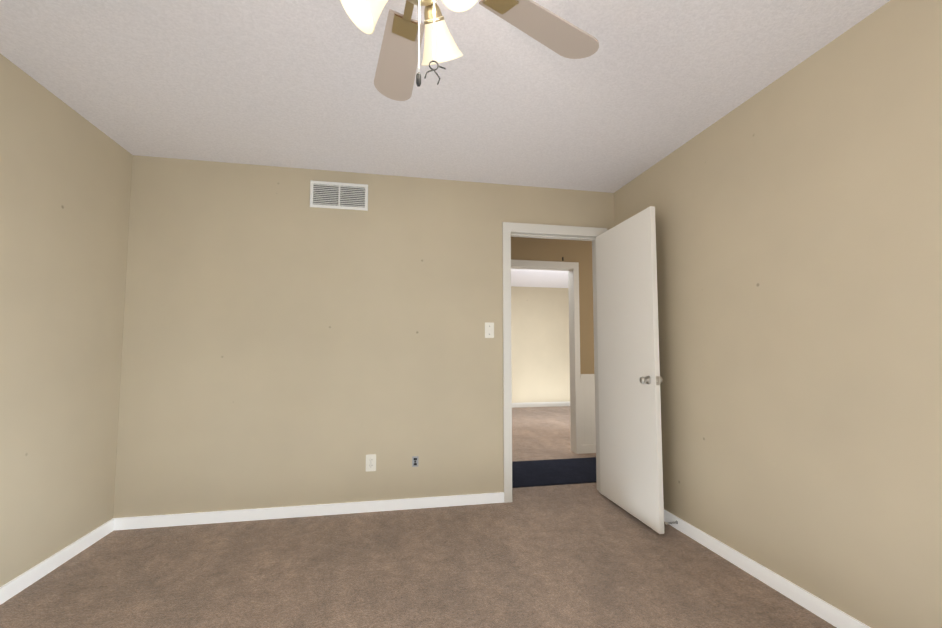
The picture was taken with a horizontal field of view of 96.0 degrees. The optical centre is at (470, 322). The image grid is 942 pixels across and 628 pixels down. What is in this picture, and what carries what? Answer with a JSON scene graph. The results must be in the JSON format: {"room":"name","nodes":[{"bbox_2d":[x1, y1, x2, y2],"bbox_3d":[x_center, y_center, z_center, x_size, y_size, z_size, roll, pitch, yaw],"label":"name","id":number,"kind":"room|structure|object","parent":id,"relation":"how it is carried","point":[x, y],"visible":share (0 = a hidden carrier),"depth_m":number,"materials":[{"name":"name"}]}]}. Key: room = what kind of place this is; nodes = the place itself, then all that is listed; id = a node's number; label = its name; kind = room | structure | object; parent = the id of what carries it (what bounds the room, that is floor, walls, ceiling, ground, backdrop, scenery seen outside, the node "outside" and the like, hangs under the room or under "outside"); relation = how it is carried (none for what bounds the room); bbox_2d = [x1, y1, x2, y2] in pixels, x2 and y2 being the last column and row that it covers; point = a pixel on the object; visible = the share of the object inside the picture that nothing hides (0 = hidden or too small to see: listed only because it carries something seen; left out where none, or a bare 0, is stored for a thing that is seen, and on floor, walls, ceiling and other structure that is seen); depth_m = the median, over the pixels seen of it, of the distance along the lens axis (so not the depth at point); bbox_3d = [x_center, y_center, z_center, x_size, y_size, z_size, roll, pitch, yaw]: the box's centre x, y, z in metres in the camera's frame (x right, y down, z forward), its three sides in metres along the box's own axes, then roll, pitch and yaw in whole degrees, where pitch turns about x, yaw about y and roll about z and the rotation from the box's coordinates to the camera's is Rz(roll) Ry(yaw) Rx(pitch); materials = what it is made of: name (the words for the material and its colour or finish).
{"room":"empty bedroom","nodes":[
{"label":"empty bedroom","id":0,"kind":"room"},
{"bbox_2d":[0,54,132,586],"bbox_3d":[-1.910,-0.046,0.669,0.110,2.440,4.480,1,-4,-11],"label":"wall","id":1,"kind":"structure","parent":0,"point":[65,180],"depth_m":2.20,"materials":[{"name":"beige paint"}]},
{"bbox_2d":[0,518,115,604],"bbox_3d":[-1.850,1.137,0.603,0.013,0.072,4.260,1,-4,-11],"label":"baseboard","id":2,"kind":"structure","parent":1,"relation":"attached to","point":[13,587],"depth_m":2.19,"materials":[{"name":"white wood"}]},
{"bbox_2d":[113,155,614,517],"bbox_3d":[-0.552,0.118,3.159,3.523,2.440,0.110,1,-4,-11],"label":"wall","id":3,"kind":"structure","parent":0,"point":[285,344],"depth_m":2.99,"materials":[{"name":"beige paint"}]},
{"bbox_2d":[116,492,503,529],"bbox_3d":[-0.996,1.289,2.931,2.533,0.072,0.013,1,-4,-11],"label":"baseboard","id":4,"kind":"structure","parent":3,"relation":"attached to","point":[124,523],"depth_m":2.89,"materials":[{"name":"white wood"}]},
{"bbox_2d":[310,180,367,210],"bbox_3d":[-0.958,-0.927,3.085,0.405,0.195,0.012,1,-4,-11],"label":"air vent","id":5,"kind":"object","parent":3,"relation":"in","point":[338,195],"visible":1,"depth_m":3.08,"materials":[{"name":"white metal"}]},
{"bbox_2d":[366,454,375,471],"bbox_3d":[-0.710,0.993,3.009,0.072,0.118,0.010,1,-4,-11],"label":"electrical outlet","id":6,"kind":"object","parent":3,"relation":"attached to","point":[370,462],"visible":1,"depth_m":3.01,"materials":[{"name":"white plastic"}]},
{"bbox_2d":[412,456,418,466],"bbox_3d":[-0.402,1.003,3.064,0.046,0.075,0.020,1,-4,-11],"label":"outlet","id":7,"kind":"object","parent":3,"relation":"attached to","point":[414,461],"visible":1,"depth_m":3.07,"materials":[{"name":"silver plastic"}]},
{"bbox_2d":[485,322,493,337],"bbox_3d":[0.142,0.054,3.235,0.072,0.118,0.019,1,-4,-11],"label":"light switch","id":8,"kind":"object","parent":3,"relation":"attached to","point":[489,329],"visible":1,"depth_m":3.24,"materials":[{"name":"white plastic"}]},
{"bbox_2d":[502,222,606,502],"bbox_3d":[0.668,0.287,3.389,0.884,2.132,0.146,1,-4,-11],"label":"door frame","id":9,"kind":"structure","parent":3,"relation":"attached to","point":[508,228],"depth_m":3.30,"materials":[{"name":"white wood"}]},
{"bbox_2d":[596,206,663,533],"bbox_3d":[1.096,0.293,3.017,0.035,2.036,0.754,1,-4,-10],"label":"door","id":10,"kind":"structure","parent":3,"relation":"in","point":[631,465],"depth_m":2.91,"materials":[{"name":"white wood"}]},
{"bbox_2d":[639,376,662,383],"bbox_3d":[1.151,0.364,2.709,0.152,0.055,0.055,1,-4,-10],"label":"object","id":11,"kind":"structure","parent":10,"relation":"attached to","point":[643,380],"depth_m":2.69,"materials":[{"name":"silver metal"}]},
{"bbox_2d":[656,376,659,384],"bbox_3d":[1.164,0.359,2.637,0.023,0.056,0.008,1,-4,-10],"label":"door latch","id":12,"kind":"object","parent":10,"relation":"attached to","point":[657,380],"depth_m":2.64,"materials":[{"name":"silver metal"}]},
{"bbox_2d":[0,406,835,627],"bbox_3d":[0.397,1.421,3.634,8.800,0.100,9.580,1,-4,-11],"label":"floor","id":13,"kind":"structure","parent":0,"point":[598,561],"depth_m":2.15,"materials":[{"name":"carpet"}]},
{"bbox_2d":[512,457,596,487],"bbox_3d":[1.082,1.392,4.037,3.300,0.012,0.760,1,-4,-11],"label":"rug","id":14,"kind":"object","parent":13,"relation":"on","point":[532,473],"visible":0.21,"depth_m":3.91,"materials":[{"name":"black fabric"}]},
{"bbox_2d":[0,0,889,192],"bbox_3d":[-0.128,-1.290,1.103,3.743,0.100,4.480,1,-4,-11],"label":"ceiling","id":15,"kind":"structure","parent":0,"point":[648,84],"depth_m":2.06,"materials":[{"name":"paint"}]},
{"bbox_2d":[340,0,598,100],"bbox_3d":[-0.154,-0.906,1.111,1.257,0.665,1.238,1,-4,-11],"label":"fan","id":16,"kind":"object","parent":15,"relation":"hanging from","point":[398,62],"visible":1,"depth_m":1.31,"materials":[{"name":"beige wood"}]},
{"bbox_2d":[511,269,567,287],"bbox_3d":[1.417,-0.911,6.885,5.600,0.100,3.910,1,-4,-11],"label":"ceiling","id":17,"kind":"structure","parent":0,"point":[538,278],"depth_m":7.69,"materials":[{"name":"paint"}]},
{"bbox_2d":[511,286,569,402],"bbox_3d":[1.048,0.478,8.662,5.820,2.440,0.110,1,-4,-11],"label":"wall","id":18,"kind":"structure","parent":0,"point":[540,359],"depth_m":8.66,"materials":[{"name":"beige paint"}]},
{"bbox_2d":[512,401,569,407],"bbox_3d":[1.060,1.646,8.525,5.600,0.092,0.013,1,-4,-11],"label":"baseboard","id":19,"kind":"structure","parent":18,"relation":"attached to","point":[540,404],"depth_m":8.59,"materials":[{"name":"white wood"}]},
{"bbox_2d":[511,237,593,373],"bbox_3d":[-0.275,0.208,4.536,7.800,2.440,0.110,1,-4,-11],"label":"wall","id":20,"kind":"structure","parent":0,"point":[543,249],"depth_m":4.80,"materials":[{"name":"beige paint"}]},
{"bbox_2d":[511,260,581,453],"bbox_3d":[0.774,0.375,4.733,0.884,2.132,0.146,1,-4,-11],"label":"door frame","id":21,"kind":"structure","parent":20,"relation":"attached to","point":[574,266],"depth_m":4.76,"materials":[{"name":"white wood"}]},
{"bbox_2d":[580,374,595,453],"bbox_3d":[2.393,1.021,4.939,2.388,0.870,0.030,1,-4,-11],"label":"trim","id":22,"kind":"structure","parent":20,"relation":"attached to","point":[588,430],"depth_m":4.73,"materials":[{"name":"white wood"}]},
{"bbox_2d":[614,0,941,627],"bbox_3d":[1.654,0.000,1.371,0.110,2.440,4.480,1,-4,-11],"label":"wall","id":23,"kind":"structure","parent":0,"point":[798,215],"depth_m":1.83,"materials":[{"name":"beige paint"}]},
{"bbox_2d":[664,510,870,627],"bbox_3d":[1.579,1.181,1.279,0.043,0.072,4.260,1,-4,-11],"label":"baseboard","id":24,"kind":"structure","parent":23,"relation":"attached to","point":[826,611],"depth_m":2.03,"materials":[{"name":"white wood"}]}
]}

